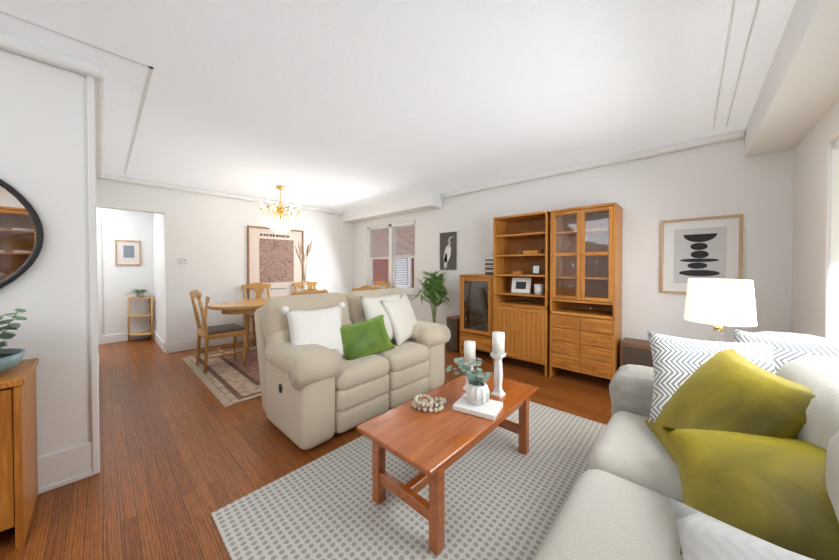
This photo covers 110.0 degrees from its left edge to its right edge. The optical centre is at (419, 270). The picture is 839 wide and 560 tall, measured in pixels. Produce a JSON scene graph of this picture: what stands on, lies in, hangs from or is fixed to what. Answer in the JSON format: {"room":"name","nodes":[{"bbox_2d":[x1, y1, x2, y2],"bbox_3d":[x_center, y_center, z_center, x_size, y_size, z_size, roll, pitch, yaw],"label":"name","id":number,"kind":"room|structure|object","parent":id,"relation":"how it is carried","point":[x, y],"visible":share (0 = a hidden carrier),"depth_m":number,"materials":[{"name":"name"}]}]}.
{"room":"living room","nodes":[
{"label":"living room","id":0,"kind":"room"},
{"bbox_2d":[0,49,63,456],"bbox_3d":[-2.909,0.015,0.832,0.120,2.440,2.370,1,1,43],"label":"wall","id":1,"kind":"structure","parent":0,"point":[43,145],"depth_m":1.62,"materials":[{"name":"white paint"}]},
{"bbox_2d":[0,179,43,288],"bbox_3d":[-2.414,-0.190,1.251,0.028,0.828,1.008,1,1,43],"label":"oval mirror","id":2,"kind":"object","parent":1,"relation":"attached to","point":[21,236],"visible":1,"depth_m":1.55,"materials":[{"name":"black mirror"}]},
{"bbox_2d":[0,32,87,75],"bbox_3d":[-2.806,-1.170,0.804,0.090,0.070,2.490,1,1,43],"label":"crown molding","id":3,"kind":"structure","parent":1,"relation":"attached to","point":[12,44],"depth_m":1.58,"materials":[{"name":"white wood"}]},
{"bbox_2d":[37,76,96,493],"bbox_3d":[-2.814,0.045,0.827,0.032,2.380,2.490,1,1,43],"label":"baseboard","id":4,"kind":"structure","parent":1,"relation":"attached to","point":[59,468],"depth_m":1.73,"materials":[{"name":"white"}]},
{"bbox_2d":[56,67,91,448],"bbox_3d":[-3.079,-0.008,2.697,2.900,2.440,0.120,1,1,43],"label":"wall","id":5,"kind":"structure","parent":0,"point":[71,87],"depth_m":1.71,"materials":[{"name":"white paint"}]},
{"bbox_2d":[80,62,103,178],"bbox_3d":[-2.956,-1.193,2.698,2.880,0.070,0.070,1,1,43],"label":"crown molding","id":6,"kind":"structure","parent":5,"relation":"attached to","point":[95,71],"depth_m":2.14,"materials":[{"name":"white wood"}]},
{"bbox_2d":[96,207,151,334],"bbox_3d":[-5.834,-0.025,4.077,0.120,2.440,3.410,1,1,43],"label":"wall","id":7,"kind":"structure","parent":0,"point":[121,282],"depth_m":4.93,"materials":[{"name":"white paint"}]},
{"bbox_2d":[97,216,102,344],"bbox_3d":[-5.437,0.157,4.345,0.099,2.070,1.000,1,1,43],"label":"hall door","id":8,"kind":"structure","parent":7,"relation":"in","point":[99,285],"depth_m":4.72,"materials":[{"name":"white"}]},
{"bbox_2d":[93,330,148,347],"bbox_3d":[-5.783,1.125,4.044,0.018,0.140,3.170,1,1,43],"label":"baseboard","id":9,"kind":"structure","parent":7,"relation":"attached to","point":[121,337],"depth_m":4.86,"materials":[{"name":"white paint"}]},
{"bbox_2d":[115,240,140,264],"bbox_3d":[-4.919,-0.306,4.957,0.025,0.420,0.310,1,1,43],"label":"framed picture","id":10,"kind":"object","parent":7,"relation":"attached to","point":[127,252],"visible":0.96,"depth_m":4.95,"materials":[{"name":"white paper"}]},
{"bbox_2d":[152,213,164,341],"bbox_3d":[-4.185,-0.034,4.793,1.330,2.440,0.120,1,1,43],"label":"wall","id":11,"kind":"structure","parent":0,"point":[157,219],"depth_m":4.74,"materials":[{"name":"white paint"}]},
{"bbox_2d":[153,330,164,351],"bbox_3d":[-4.221,1.117,4.747,1.300,0.140,0.018,1,1,43],"label":"baseboard","id":12,"kind":"structure","parent":11,"relation":"attached to","point":[160,342],"depth_m":4.59,"materials":[{"name":"white"}]},
{"bbox_2d":[96,178,352,353],"bbox_3d":[-2.876,-0.038,5.143,0.120,2.440,3.990,1,1,43],"label":"wall","id":13,"kind":"structure","parent":0,"point":[205,235],"depth_m":4.62,"materials":[{"name":"white paint"}]},
{"bbox_2d":[181,257,186,263],"bbox_3d":[-3.494,-0.154,4.365,0.025,0.090,0.070,1,1,43],"label":"switch","id":14,"kind":"object","parent":13,"relation":"attached to","point":[183,260],"visible":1,"depth_m":4.36,"materials":[{"name":"white plastic"}]},
{"bbox_2d":[166,331,255,353],"bbox_3d":[-2.571,1.109,5.386,0.018,0.140,3.160,1,1,43],"label":"baseboard","id":15,"kind":"structure","parent":13,"relation":"attached to","point":[192,344],"depth_m":4.46,"materials":[{"name":"white paint"}]},
{"bbox_2d":[104,173,342,214],"bbox_3d":[-2.867,-1.221,4.998,0.070,0.070,3.570,1,1,43],"label":"crown molding","id":16,"kind":"structure","parent":13,"relation":"attached to","point":[106,176],"depth_m":4.49,"materials":[{"name":"white"}]},
{"bbox_2d":[247,226,303,298],"bbox_3d":[-2.587,-0.131,5.344,0.030,1.280,0.980,1,1,43],"label":"picture","id":17,"kind":"object","parent":13,"relation":"attached to","point":[273,260],"visible":0.77,"depth_m":5.30,"materials":[{"name":"brown paper"}]},
{"bbox_2d":[0,338,611,559],"bbox_3d":[-1.879,1.242,2.686,8.200,0.060,6.870,1,1,43],"label":"floor","id":18,"kind":"structure","parent":0,"point":[185,453],"depth_m":1.93,"materials":[{"name":"brown wood"}]},
{"bbox_2d":[0,358,38,547],"bbox_3d":[-2.314,0.858,1.028,0.458,0.750,1.170,1,1,43],"label":"sideboard","id":19,"kind":"object","parent":18,"relation":"on","point":[18,458],"visible":0.98,"depth_m":1.30,"materials":[{"name":"brown wood"}]},
{"bbox_2d":[0,308,26,372],"bbox_3d":[-2.019,0.311,1.272,0.380,0.335,0.382,1,1,43],"label":"potted plant","id":20,"kind":"object","parent":19,"relation":"on","point":[10,358],"visible":1,"depth_m":1.38,"materials":[{"name":"green plant"}]},
{"bbox_2d":[127,296,153,340],"bbox_3d":[-4.704,0.812,4.954,0.304,0.745,0.304,1,1,43],"label":"plant stand","id":21,"kind":"object","parent":18,"relation":"on","point":[150,333],"visible":1,"depth_m":4.94,"materials":[{"name":"brown wood"}]},
{"bbox_2d":[128,289,148,296],"bbox_3d":[-4.707,0.368,4.891,0.320,0.141,0.318,1,1,43],"label":"fern plant","id":22,"kind":"object","parent":21,"relation":"on","point":[139,293],"visible":1,"depth_m":4.91,"materials":[{"name":"green plant"}]},
{"bbox_2d":[182,344,260,406],"bbox_3d":[-1.487,1.186,4.386,2.072,0.010,2.941,1,1,43],"label":"dining rug","id":23,"kind":"object","parent":18,"relation":"on","point":[233,379],"visible":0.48,"depth_m":3.38,"materials":[{"name":"beige fabric"}]},
{"bbox_2d":[190,289,246,373],"bbox_3d":[-2.518,0.703,3.682,0.470,0.972,0.517,1,1,43],"label":"dining chair","id":24,"kind":"object","parent":23,"relation":"on","point":[205,332],"visible":1,"depth_m":3.60,"materials":[{"name":"brown wood"}]},
{"bbox_2d":[241,283,270,345],"bbox_3d":[-2.630,0.688,4.891,0.517,0.972,0.470,1,1,43],"label":"dining chair","id":25,"kind":"object","parent":23,"relation":"on","point":[258,292],"depth_m":4.93,"materials":[{"name":"brown wood"}]},
{"bbox_2d":[207,294,345,351],"bbox_3d":[-1.886,0.806,4.545,1.060,0.743,2.300,1,1,43],"label":"dining table","id":26,"kind":"object","parent":23,"relation":"on","point":[248,307],"visible":0.33,"depth_m":3.81,"materials":[{"name":"brown wood"}]},
{"bbox_2d":[295,240,311,290],"bbox_3d":[-1.812,-0.026,4.600,0.227,0.918,0.220,1,1,43],"label":"dried branches","id":27,"kind":"object","parent":26,"relation":"on","point":[305,267],"visible":0.9,"depth_m":4.61,"materials":[{"name":"brown plant"}]},
{"bbox_2d":[293,281,316,291],"bbox_3d":[-2.040,0.680,5.530,0.517,0.972,0.470,1,1,43],"label":"dining chair","id":28,"kind":"object","parent":23,"relation":"on","point":[309,285],"depth_m":5.63,"materials":[{"name":"brown wood"}]},
{"bbox_2d":[291,288,327,294],"bbox_3d":[-1.522,0.702,3.800,0.517,0.972,0.470,1,1,43],"label":"chair","id":29,"kind":"object","parent":23,"relation":"on","point":[310,291],"visible":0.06,"depth_m":3.63,"materials":[{"name":"brown wood"}]},
{"bbox_2d":[352,285,378,290],"bbox_3d":[-0.945,0.694,4.424,0.517,0.972,0.470,1,1,43],"label":"chair","id":30,"kind":"object","parent":23,"relation":"on","point":[365,287],"visible":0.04,"depth_m":4.25,"materials":[{"name":"brown wood"}]},
{"bbox_2d":[374,281,389,288],"bbox_3d":[-0.901,0.679,5.611,0.470,0.972,0.517,1,1,43],"label":"dining chair","id":31,"kind":"object","parent":23,"relation":"on","point":[383,283],"visible":0.04,"depth_m":5.72,"materials":[{"name":"brown wood"}]},
{"bbox_2d":[254,288,450,449],"bbox_3d":[-0.577,0.704,2.777,0.990,0.995,1.590,1,1,43],"label":"loveseat","id":32,"kind":"object","parent":18,"relation":"on","point":[330,364],"visible":1,"depth_m":2.34,"materials":[{"name":"beige fabric"}]},
{"bbox_2d":[211,401,606,559],"bbox_3d":[0.312,1.218,1.793,1.570,0.010,2.310,1,1,43],"label":"living room rug","id":33,"kind":"object","parent":18,"relation":"on","point":[505,499],"visible":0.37,"depth_m":1.52,"materials":[{"name":"white fabric"}]},
{"bbox_2d":[356,371,537,555],"bbox_3d":[0.240,1.003,1.754,0.500,0.419,1.130,1,1,43],"label":"coffee table","id":34,"kind":"object","parent":33,"relation":"on","point":[432,446],"visible":0.77,"depth_m":1.48,"materials":[{"name":"brown wood"}]},
{"bbox_2d":[412,394,445,412],"bbox_3d":[0.059,0.766,1.712,0.185,0.053,0.179,1,1,43],"label":"beads","id":35,"kind":"object","parent":34,"relation":"on","point":[425,403],"visible":1,"depth_m":1.68,"materials":[{"name":"beige wood"}]},
{"bbox_2d":[463,340,476,390],"bbox_3d":[0.334,0.630,1.950,0.075,0.320,0.076,1,1,43],"label":"candle","id":36,"kind":"object","parent":34,"relation":"on","point":[469,349],"visible":0.6,"depth_m":1.92,"materials":[{"name":"white wax"}]},
{"bbox_2d":[453,394,502,420],"bbox_3d":[0.337,0.778,1.690,0.240,0.030,0.180,0,1,31],"label":"book","id":37,"kind":"object","parent":34,"relation":"on","point":[490,409],"visible":0.92,"depth_m":1.64,"materials":[{"name":"white paper"}]},
{"bbox_2d":[446,357,491,404],"bbox_3d":[0.313,0.639,1.714,0.288,0.246,0.220,1,1,43],"label":"vase","id":38,"kind":"object","parent":37,"relation":"on","point":[477,391],"visible":1,"depth_m":1.67,"materials":[{"name":"white ceramic"}]},
{"bbox_2d":[490,331,505,397],"bbox_3d":[0.500,0.591,1.864,0.075,0.400,0.076,1,1,43],"label":"candle","id":39,"kind":"object","parent":34,"relation":"on","point":[498,354],"visible":0.98,"depth_m":1.84,"materials":[{"name":"white wax"}]},
{"bbox_2d":[536,329,838,559],"bbox_3d":[0.802,0.756,0.712,0.920,0.936,2.614,1,1,43],"label":"sofa","id":40,"kind":"object","parent":33,"relation":"on","point":[709,450],"visible":1,"depth_m":0.93,"materials":[{"name":"grey fabric"}]},
{"bbox_2d":[670,497,813,559],"bbox_3d":[0.586,0.582,0.246,0.580,0.190,0.580,-6,18,43],"label":"pillow","id":41,"kind":"object","parent":40,"relation":"on","point":[702,536],"depth_m":0.53,"materials":[{"name":"fabric"}]},
{"bbox_2d":[409,271,449,322],"bbox_3d":[0.153,0.593,4.521,0.692,1.193,0.740,1,1,43],"label":"palm plant","id":42,"kind":"object","parent":18,"relation":"on","point":[434,287],"visible":0.92,"depth_m":4.47,"materials":[{"name":"green plant"}]},
{"bbox_2d":[446,315,459,351],"bbox_3d":[0.568,0.941,4.441,0.200,0.500,0.286,1,1,43],"label":"speaker","id":43,"kind":"object","parent":18,"relation":"on","point":[453,326],"visible":0.71,"depth_m":4.31},
{"bbox_2d":[460,259,492,362],"bbox_3d":[0.884,0.478,4.128,0.530,1.434,0.359,1,1,43],"label":"media cabinet","id":44,"kind":"object","parent":18,"relation":"on","point":[476,308],"visible":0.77,"depth_m":3.98,"materials":[{"name":"brown wood"}]},
{"bbox_2d":[493,211,549,376],"bbox_3d":[1.318,0.260,3.682,0.670,1.880,0.421,1,1,43],"label":"tall cabinet","id":45,"kind":"object","parent":18,"relation":"on","point":[521,281],"visible":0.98,"depth_m":3.66,"materials":[{"name":"brown wood"}]},
{"bbox_2d":[550,202,622,379],"bbox_3d":[1.821,0.265,3.225,0.630,1.880,0.411,1,1,43],"label":"tall cabinet","id":46,"kind":"object","parent":18,"relation":"on","point":[585,289],"visible":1,"depth_m":3.15,"materials":[{"name":"brown wood"}]},
{"bbox_2d":[620,337,652,366],"bbox_3d":[2.204,0.959,2.918,0.320,0.500,0.286,1,1,43],"label":"speaker","id":47,"kind":"object","parent":18,"relation":"on","point":[635,351],"visible":0.27,"depth_m":2.85},
{"bbox_3d":[1.975,0.943,1.799,0.440,0.560,0.440,1,1,43],"label":"end table","id":48,"kind":"object","parent":18,"relation":"on","visible":0},
{"bbox_2d":[684,279,756,341],"bbox_3d":[1.839,0.357,1.808,0.316,0.609,0.316,1,1,43],"label":"table lamp","id":49,"kind":"object","parent":48,"relation":"on","point":[718,304],"visible":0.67,"depth_m":1.70,"materials":[{"name":"white fabric"}]},
{"bbox_2d":[0,0,795,211],"bbox_3d":[-1.879,-1.268,2.655,8.200,0.080,6.870,1,1,43],"label":"ceiling","id":50,"kind":"structure","parent":0,"point":[342,105],"depth_m":1.91,"materials":[{"name":"white paint"}]},
{"bbox_2d":[0,11,147,67],"bbox_3d":[-2.552,-1.202,0.732,0.020,0.003,2.730,1,1,43],"label":"crown molding","id":51,"kind":"structure","parent":50,"relation":"attached to","point":[1,12],"depth_m":1.52,"materials":[{"name":"white"}]},
{"bbox_2d":[124,66,153,173],"bbox_3d":[-2.671,-1.227,2.741,2.920,0.003,0.020,1,1,43],"label":"crown molding","id":52,"kind":"structure","parent":50,"relation":"attached to","point":[150,70],"depth_m":2.23,"materials":[{"name":"white"}]},
{"bbox_2d":[260,185,299,233],"bbox_3d":[-2.055,-0.898,4.341,0.546,0.700,0.481,1,1,43],"label":"chandelier","id":53,"kind":"object","parent":50,"relation":"hanging from","point":[275,225],"visible":1,"depth_m":4.28,"materials":[{"name":"gold metal"}]},
{"bbox_2d":[342,192,441,222],"bbox_3d":[-0.651,-1.154,5.586,2.530,0.220,0.300,1,1,43],"label":"beam","id":54,"kind":"structure","parent":50,"relation":"attached to","point":[426,201],"depth_m":5.23,"materials":[{"name":"white paint"}]},
{"bbox_2d":[712,0,735,129],"bbox_3d":[0.463,-1.197,0.290,0.010,0.003,6.170,1,1,43],"label":"crown molding","id":55,"kind":"structure","parent":50,"relation":"attached to","point":[733,2],"depth_m":1.65,"materials":[{"name":"white"}]},
{"bbox_2d":[725,0,759,127],"bbox_3d":[0.521,-1.196,0.236,0.010,0.003,6.170,1,1,43],"label":"crown molding","id":56,"kind":"structure","parent":50,"relation":"attached to","point":[758,1],"depth_m":1.63,"materials":[{"name":"white"}]},
{"bbox_2d":[745,0,838,157],"bbox_3d":[0.780,-1.077,0.135,0.270,0.240,6.370,1,1,43],"label":"beam","id":57,"kind":"structure","parent":50,"relation":"attached to","point":[798,97],"depth_m":1.56,"materials":[{"name":"white paint"}]},
{"bbox_2d":[353,136,793,341],"bbox_3d":[0.821,-0.031,4.526,6.390,2.440,0.120,1,1,43],"label":"wall","id":58,"kind":"structure","parent":0,"point":[648,195],"depth_m":3.00,"materials":[{"name":"white paint"}]},
{"bbox_2d":[368,220,417,298],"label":"window","id":59,"kind":"structure","parent":58,"relation":"in","point":[391,237],"depth_m":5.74,"materials":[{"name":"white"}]},
{"bbox_2d":[439,231,457,270],"bbox_3d":[0.466,-0.318,4.751,0.368,0.630,0.040,1,1,43],"label":"framed picture","id":60,"kind":"object","parent":58,"relation":"attached to","point":[448,251],"visible":1,"depth_m":4.75,"materials":[{"name":"grey paper"}]},
{"bbox_2d":[476,349,610,379],"bbox_3d":[0.760,1.120,4.503,6.110,0.140,0.018,1,1,43],"label":"baseboard","id":61,"kind":"structure","parent":58,"relation":"attached to","point":[476,349],"depth_m":3.56,"materials":[{"name":"white"}]},
{"bbox_2d":[440,129,745,197],"bbox_3d":[1.587,-1.205,3.675,3.350,0.070,0.070,1,1,43],"label":"crown molding","id":62,"kind":"structure","parent":58,"relation":"attached to","point":[738,134],"depth_m":3.15,"materials":[{"name":"white wood"}]},
{"bbox_2d":[660,214,742,293],"bbox_3d":[2.624,-0.139,2.759,0.555,0.720,0.030,1,1,43],"label":"framed picture","id":63,"kind":"object","parent":58,"relation":"attached to","point":[711,247],"visible":0.92,"depth_m":2.75,"materials":[{"name":"white paper"}]},
{"bbox_2d":[791,99,838,336],"bbox_3d":[0.924,0.025,0.016,0.120,2.440,6.370,1,1,43],"label":"wall","id":64,"kind":"structure","parent":0,"point":[807,233],"depth_m":2.06,"materials":[{"name":"white paint"}]},
{"bbox_2d":[821,119,838,340],"bbox_3d":[1.833,-0.068,1.040,0.114,1.530,1.980,1,1,43],"label":"window","id":65,"kind":"structure","parent":64,"relation":"in","point":[830,284],"depth_m":1.71,"materials":[{"name":"white"}]}
]}

